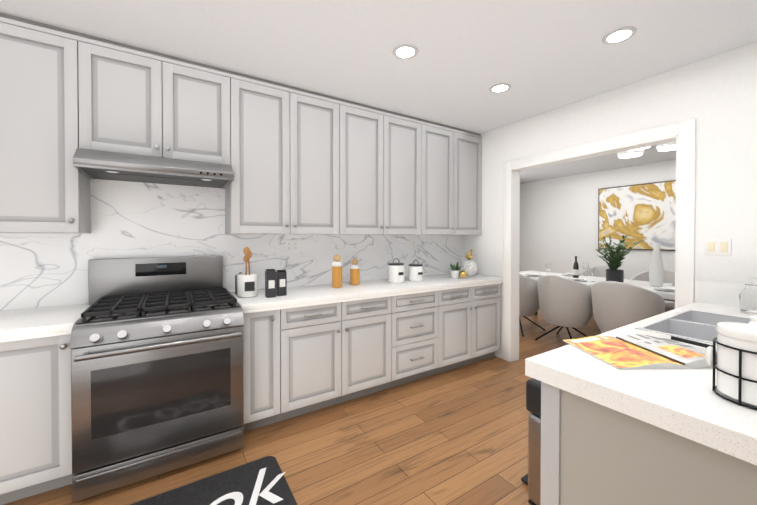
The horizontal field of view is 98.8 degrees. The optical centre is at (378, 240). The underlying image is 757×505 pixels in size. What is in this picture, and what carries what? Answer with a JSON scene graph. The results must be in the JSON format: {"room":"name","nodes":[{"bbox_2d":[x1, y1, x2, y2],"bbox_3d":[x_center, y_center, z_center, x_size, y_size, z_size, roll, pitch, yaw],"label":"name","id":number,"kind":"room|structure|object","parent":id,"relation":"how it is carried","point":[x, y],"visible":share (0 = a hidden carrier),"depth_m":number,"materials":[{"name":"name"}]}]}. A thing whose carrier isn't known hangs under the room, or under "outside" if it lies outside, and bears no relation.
{"room":"kitchen","nodes":[
{"label":"kitchen","id":0,"kind":"room"},
{"bbox_2d":[3,309,601,504],"bbox_3d":[0.980,1.388,2.529,9.400,0.100,6.200,0,1,-32],"label":"floor","id":1,"kind":"structure","parent":0,"point":[457,436],"depth_m":2.10,"materials":[{"name":"brown wood"}]},
{"bbox_2d":[0,334,72,504],"bbox_3d":[-2.071,0.911,1.808,0.680,0.868,0.615,0,1,-32],"label":"base cabinet","id":2,"kind":"object","parent":1,"relation":"on","point":[36,436],"depth_m":1.65,"materials":[{"name":"grey paint"}]},
{"bbox_2d":[69,256,243,502],"bbox_3d":[-1.392,0.735,2.108,0.856,1.215,0.817,0,1,-32],"label":"range","id":3,"kind":"object","parent":1,"relation":"on","point":[156,348],"visible":1,"depth_m":1.85,"materials":[{"name":"metal"}]},
{"bbox_2d":[130,456,296,504],"bbox_3d":[-1.028,1.341,1.455,1.278,0.014,0.560,0,1,-32],"label":"rug","id":4,"kind":"object","parent":1,"relation":"on","point":[262,481],"visible":0.96,"depth_m":1.73,"materials":[{"name":"black fabric"}]},
{"bbox_2d":[243,308,291,431],"bbox_3d":[-0.948,0.904,2.521,0.320,0.868,0.615,0,1,-32],"label":"base cabinet","id":5,"kind":"object","parent":1,"relation":"on","point":[267,335],"depth_m":2.27,"materials":[{"name":"grey paint"}]},
{"bbox_2d":[292,296,395,416],"bbox_3d":[-0.479,0.901,2.819,1.018,0.868,0.615,0,1,-32],"label":"base cabinet","id":6,"kind":"object","parent":1,"relation":"on","point":[297,361],"depth_m":2.58,"materials":[{"name":"grey paint"}]},
{"bbox_2d":[396,290,443,385],"bbox_3d":[0.181,0.897,3.238,0.667,0.868,0.615,0,1,-32],"label":"base cabinet","id":7,"kind":"object","parent":1,"relation":"on","point":[419,316],"depth_m":3.01,"materials":[{"name":"grey paint"}]},
{"bbox_2d":[444,283,500,370],"bbox_3d":[0.808,0.893,3.636,0.940,0.868,0.615,0,1,-32],"label":"base cabinet","id":8,"kind":"object","parent":1,"relation":"on","point":[472,315],"depth_m":3.38,"materials":[{"name":"grey paint"}]},
{"bbox_2d":[0,274,502,342],"bbox_3d":[-0.573,0.455,2.748,4.242,0.058,0.630,0,1,-32],"label":"countertop","id":9,"kind":"structure","parent":8,"relation":"on","point":[26,324],"depth_m":2.41,"materials":[{"name":"stone"}]},
{"bbox_2d":[235,272,241,294],"bbox_3d":[-1.104,0.339,2.593,0.080,0.175,0.080,0,1,-32],"label":"steel canister","id":10,"kind":"object","parent":9,"relation":"on","point":[236,282],"visible":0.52,"depth_m":2.56,"materials":[{"name":"silver metal"}]},
{"bbox_2d":[237,247,257,297],"bbox_3d":[-1.006,0.237,2.493,0.152,0.382,0.154,0,1,-32],"label":"utensil crock","id":11,"kind":"object","parent":9,"relation":"on","point":[247,285],"visible":1,"depth_m":2.44,"materials":[{"name":"white ceramic"}]},
{"bbox_2d":[265,269,277,297],"bbox_3d":[-0.821,0.322,2.464,0.068,0.212,0.069,0,1,-32],"label":"canister","id":12,"kind":"object","parent":9,"relation":"on","point":[275,283],"depth_m":2.44,"materials":[{"name":"grey"}]},
{"bbox_2d":[278,270,286,295],"bbox_3d":[-0.761,0.329,2.537,0.068,0.197,0.069,0,1,-32],"label":"canister","id":13,"kind":"object","parent":9,"relation":"on","point":[282,274],"depth_m":2.51,"materials":[{"name":"grey"}]},
{"bbox_2d":[332,255,341,287],"bbox_3d":[-0.375,0.275,2.937,0.091,0.297,0.091,0,1,-41],"label":"pasta jar","id":14,"kind":"object","parent":9,"relation":"on","point":[337,273],"depth_m":2.90,"materials":[{"name":"orange"}]},
{"bbox_2d":[350,258,359,284],"bbox_3d":[-0.227,0.296,3.114,0.091,0.252,0.091,0,1,-41],"label":"pasta jar","id":15,"kind":"object","parent":9,"relation":"on","point":[354,269],"depth_m":3.08,"materials":[{"name":"orange"}]},
{"bbox_2d":[388,258,403,282],"bbox_3d":[0.179,0.299,3.277,0.164,0.241,0.164,0,1,16],"label":"canister","id":16,"kind":"object","parent":9,"relation":"on","point":[395,272],"depth_m":3.21,"materials":[{"name":"white ceramic"}]},
{"bbox_2d":[409,260,422,281],"bbox_3d":[0.389,0.308,3.386,0.148,0.222,0.148,0,1,13],"label":"canister","id":17,"kind":"object","parent":9,"relation":"on","point":[415,270],"depth_m":3.33,"materials":[{"name":"white ceramic"}]},
{"bbox_2d":[448,261,465,277],"bbox_3d":[0.864,0.320,3.623,0.212,0.193,0.208,0,1,-32],"label":"plant","id":18,"kind":"object","parent":9,"relation":"on","point":[454,270],"visible":1,"depth_m":3.59,"materials":[{"name":"green plant"}]},
{"bbox_2d":[459,269,466,277],"bbox_3d":[0.941,0.364,3.607,0.090,0.106,0.090,0,1,-32],"label":"apple","id":19,"kind":"object","parent":9,"relation":"on","point":[462,273],"visible":0.96,"depth_m":3.58,"materials":[{"name":"gold metal"}]},
{"bbox_2d":[462,249,477,275],"bbox_3d":[1.073,0.248,3.800,0.201,0.333,0.213,0,1,-32],"label":"decor","id":20,"kind":"object","parent":9,"relation":"on","point":[470,266],"visible":0.85,"depth_m":3.77,"materials":[{"name":"white ceramic"}]},
{"bbox_2d":[521,378,540,504],"bbox_3d":[0.935,1.029,1.712,0.360,0.635,0.305,0,1,-32],"label":"trash can","id":21,"kind":"object","parent":1,"relation":"on","point":[531,479],"visible":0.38,"depth_m":1.63,"materials":[{"name":"metal"}]},
{"bbox_2d":[519,274,545,336],"bbox_3d":[2.071,0.871,4.816,0.670,0.891,0.668,0,1,-32],"label":"dining chair","id":22,"kind":"object","parent":1,"relation":"on","point":[528,298],"visible":0.31,"depth_m":4.51,"materials":[{"name":"fabric"}]},
{"bbox_2d":[535,275,592,339],"bbox_3d":[2.441,0.877,4.234,0.670,0.891,0.668,0,1,-32],"label":"dining chair","id":23,"kind":"object","parent":1,"relation":"on","point":[565,302],"visible":0.94,"depth_m":3.99,"materials":[{"name":"fabric"}]},
{"bbox_2d":[519,271,674,314],"bbox_3d":[3.046,0.938,4.607,0.940,0.760,2.500,0,1,-32],"label":"dining table","id":24,"kind":"object","parent":1,"relation":"on","point":[667,296],"visible":0.15,"depth_m":4.34,"materials":[{"name":"white marble"},{"name":"black metal"}]},
{"bbox_2d":[525,263,550,276],"bbox_3d":[2.447,0.448,5.028,0.346,0.210,0.272,0,1,-2],"label":"place setting","id":25,"kind":"object","parent":24,"relation":"on","point":[548,265],"depth_m":4.93,"materials":[{"name":"white ceramic"}]},
{"bbox_2d":[573,256,578,277],"bbox_3d":[2.857,0.390,4.694,0.074,0.332,0.076,0,1,-32],"label":"wine bottle","id":26,"kind":"object","parent":24,"relation":"on","point":[575,269],"visible":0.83,"depth_m":4.67,"materials":[{"name":"black glass"}]},
{"bbox_2d":[562,264,595,281],"bbox_3d":[2.780,0.453,4.504,0.346,0.210,0.272,0,1,-2],"label":"place setting","id":27,"kind":"object","parent":24,"relation":"on","point":[592,269],"depth_m":4.48,"materials":[{"name":"white ceramic"}]},
{"bbox_2d":[593,235,645,282],"bbox_3d":[3.137,0.230,4.306,0.586,0.661,0.635,0,1,-32],"label":"potted plant","id":28,"kind":"object","parent":24,"relation":"on","point":[614,272],"visible":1,"depth_m":4.25,"materials":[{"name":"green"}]},
{"bbox_2d":[649,243,663,286],"bbox_3d":[3.435,0.298,4.006,0.144,0.530,0.144,0,1,-32],"label":"vase","id":29,"kind":"object","parent":24,"relation":"on","point":[656,272],"visible":1,"depth_m":3.97,"materials":[{"name":"white ceramic"}]},
{"bbox_2d":[654,284,674,291],"bbox_3d":[3.316,0.461,3.660,0.346,0.210,0.272,0,1,-2],"label":"place setting","id":30,"kind":"object","parent":24,"relation":"on","point":[670,289],"depth_m":3.68,"materials":[{"name":"white ceramic"}]},
{"bbox_2d":[579,265,624,277],"bbox_3d":[3.620,0.866,5.326,0.670,0.891,0.668,0,1,-32],"label":"dining chair","id":31,"kind":"object","parent":1,"relation":"on","point":[600,271],"visible":0.08,"depth_m":5.54,"materials":[{"name":"fabric"}]},
{"bbox_2d":[591,281,665,332],"bbox_3d":[2.801,0.882,3.668,0.670,0.891,0.668,0,1,-32],"label":"dining chair","id":32,"kind":"object","parent":1,"relation":"on","point":[615,305],"visible":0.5,"depth_m":3.44,"materials":[{"name":"fabric"}]},
{"bbox_2d":[540,382,756,504],"bbox_3d":[1.142,0.929,0.985,0.718,0.848,0.967,0,1,-32],"label":"base cabinet","id":33,"kind":"object","parent":1,"relation":"on","point":[610,435],"depth_m":0.97,"materials":[{"name":"grey paint"}]},
{"bbox_2d":[525,302,756,465],"bbox_3d":[1.665,0.501,1.311,1.998,0.123,1.025,0,1,-32],"label":"countertop","id":34,"kind":"structure","parent":33,"relation":"on","point":[682,402],"depth_m":0.97,"materials":[{"name":"white stone"}]},
{"bbox_2d":[563,333,716,369],"bbox_3d":[1.054,0.424,1.275,0.480,0.031,0.310,0,1,-2],"label":"magazine","id":35,"kind":"object","parent":34,"relation":"on","point":[632,351],"visible":0.79,"depth_m":1.24,"materials":[{"name":"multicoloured paper"}]},
{"bbox_2d":[635,309,750,344],"bbox_3d":[1.760,0.385,1.572,0.780,0.500,0.584,0,1,-32],"label":"sink","id":36,"kind":"object","parent":34,"relation":"in","point":[696,325],"visible":0.29,"depth_m":1.76,"materials":[{"name":"silver metal"}]},
{"bbox_2d":[671,315,756,409],"bbox_3d":[1.026,0.325,0.936,0.172,0.235,0.263,0,1,-32],"label":"canister","id":37,"kind":"object","parent":34,"relation":"on","point":[735,355],"visible":1,"depth_m":0.89,"materials":[{"name":"white ceramic"}]},
{"bbox_2d":[739,278,756,313],"bbox_3d":[2.258,0.327,1.944,0.130,0.212,0.130,0,1,-32],"label":"glass jar","id":38,"kind":"object","parent":34,"relation":"on","point":[748,298],"visible":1,"depth_m":1.93,"materials":[{"name":"white"}]},
{"bbox_2d":[629,269,674,312],"bbox_3d":[4.022,0.872,4.693,0.670,0.891,0.668,0,1,-32],"label":"dining chair","id":39,"kind":"object","parent":1,"relation":"on","point":[669,276],"visible":0.12,"depth_m":4.78,"materials":[{"name":"fabric"}]},
{"bbox_2d":[0,0,756,182],"bbox_3d":[0.980,-1.312,2.502,9.400,0.100,6.200,0,1,-32],"label":"ceiling","id":40,"kind":"structure","parent":0,"point":[541,56],"depth_m":2.07,"materials":[{"name":"paint"}]},
{"bbox_2d":[392,44,418,59],"bbox_3d":[0.179,-1.255,2.160,0.175,0.006,0.175,0,1,34],"label":"recessed light","id":41,"kind":"object","parent":40,"relation":"in","point":[410,51],"depth_m":2.15,"materials":[{"name":"grey plastic"}]},
{"bbox_2d":[489,83,510,92],"bbox_3d":[1.007,-1.260,2.686,0.175,0.006,0.175,0,1,-38],"label":"recessed light","id":42,"kind":"object","parent":40,"relation":"in","point":[502,87],"depth_m":2.68,"materials":[{"name":"grey plastic"}]},
{"bbox_2d":[602,26,636,44],"bbox_3d":[1.474,-1.253,1.987,0.175,0.006,0.175,0,1,19],"label":"recessed light","id":43,"kind":"object","parent":40,"relation":"in","point":[619,35],"depth_m":1.98,"materials":[{"name":"grey plastic"}]},
{"bbox_2d":[617,142,675,157],"bbox_3d":[3.508,-1.237,4.283,0.689,0.084,0.744,0,1,-32],"label":"ceiling fixture","id":44,"kind":"object","parent":40,"relation":"attached to","point":[640,151],"visible":0.42,"depth_m":4.30,"materials":[{"name":"silver metal"}]},
{"bbox_2d":[519,159,675,279],"bbox_3d":[4.885,0.014,4.995,0.150,2.600,6.200,0,1,-32],"label":"wall","id":45,"kind":"structure","parent":0,"point":[559,224],"depth_m":6.46,"materials":[{"name":"paint"}]},
{"bbox_2d":[598,180,675,250],"bbox_3d":[4.516,-0.400,5.396,0.037,1.120,1.540,0,1,-32],"label":"framed painting","id":46,"kind":"object","parent":45,"relation":"attached to","point":[640,212],"visible":0.46,"depth_m":5.50,"materials":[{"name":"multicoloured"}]},
{"bbox_2d":[461,42,756,358],"bbox_3d":[2.262,0.039,2.382,0.120,2.600,4.300,0,1,-32],"label":"wall","id":47,"kind":"structure","parent":0,"point":[715,97],"depth_m":2.29,"materials":[{"name":"paint"}]},
{"bbox_2d":[0,179,460,310],"bbox_3d":[-0.880,-0.071,2.927,4.600,1.090,0.008,0,1,-32],"label":"backsplash","id":48,"kind":"structure","parent":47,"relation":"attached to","point":[129,219],"depth_m":2.48,"materials":[{"name":"stone"}]},
{"bbox_2d":[286,239,298,252],"bbox_3d":[-0.791,0.049,2.974,0.118,0.118,0.010,0,1,-32],"label":"electrical outlet","id":49,"kind":"object","parent":48,"relation":"attached to","point":[292,245],"visible":1,"depth_m":2.97,"materials":[{"name":"white plastic"}]},
{"bbox_2d":[428,121,481,234],"bbox_3d":[0.726,-0.654,3.743,0.996,1.179,0.325,0,1,-32],"label":"upper cabinet","id":50,"kind":"object","parent":47,"relation":"attached to","point":[454,155],"depth_m":3.63,"materials":[{"name":"grey paint"}]},
{"bbox_2d":[503,119,695,361],"bbox_3d":[1.873,0.233,2.996,0.152,2.200,1.570,0,1,-32],"label":"trim","id":51,"kind":"structure","parent":47,"relation":"attached to","point":[682,135],"depth_m":2.71,"materials":[{"name":"white paint"}]},
{"bbox_2d":[705,238,730,255],"bbox_3d":[2.300,0.041,2.199,0.010,0.118,0.125,0,1,-32],"label":"switch plate","id":52,"kind":"object","parent":47,"relation":"attached to","point":[718,246],"visible":1,"depth_m":2.19,"materials":[{"name":"white plastic"}]},
{"bbox_2d":[695,280,744,306],"bbox_3d":[2.528,0.362,1.835,0.020,0.155,1.085,0,1,-32],"label":"backsplash","id":53,"kind":"structure","parent":47,"relation":"attached to","point":[719,293],"depth_m":2.19,"materials":[{"name":"stone"}]},
{"bbox_3d":[-1.316,0.036,2.746,5.770,2.600,0.150,0,1,-32],"label":"upper cabinet","id":54,"kind":"object","parent":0,"visible":0},
{"bbox_2d":[0,13,95,232],"bbox_3d":[-2.061,-0.637,1.973,0.531,1.179,0.325,0,1,-32],"label":"upper cabinet","id":55,"kind":"object","parent":54,"relation":"attached to","point":[48,86],"depth_m":1.87,"materials":[{"name":"grey paint"}]},
{"bbox_2d":[73,148,233,188],"bbox_3d":[-1.486,-0.482,2.235,0.830,0.124,0.498,0,1,-32],"label":"range hood","id":56,"kind":"object","parent":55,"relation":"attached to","point":[99,164],"visible":1,"depth_m":2.08,"materials":[{"name":"metal"}]},
{"bbox_2d":[92,37,231,164],"bbox_3d":[-1.534,-0.888,2.306,0.838,0.682,0.325,0,1,-32],"label":"upper cabinet","id":57,"kind":"object","parent":54,"relation":"attached to","point":[148,103],"depth_m":2.16,"materials":[{"name":"grey paint"}]},
{"bbox_2d":[225,73,347,234],"bbox_3d":[-0.806,-0.644,2.770,1.006,1.179,0.325,0,1,-32],"label":"upper cabinet","id":58,"kind":"object","parent":54,"relation":"attached to","point":[303,161],"depth_m":2.62,"materials":[{"name":"grey paint"}]},
{"bbox_2d":[348,101,427,234],"bbox_3d":[-0.037,-0.649,3.258,1.057,1.179,0.325,0,1,-32],"label":"upper cabinet","id":59,"kind":"object","parent":54,"relation":"attached to","point":[388,152],"depth_m":3.14,"materials":[{"name":"grey paint"}]}
]}

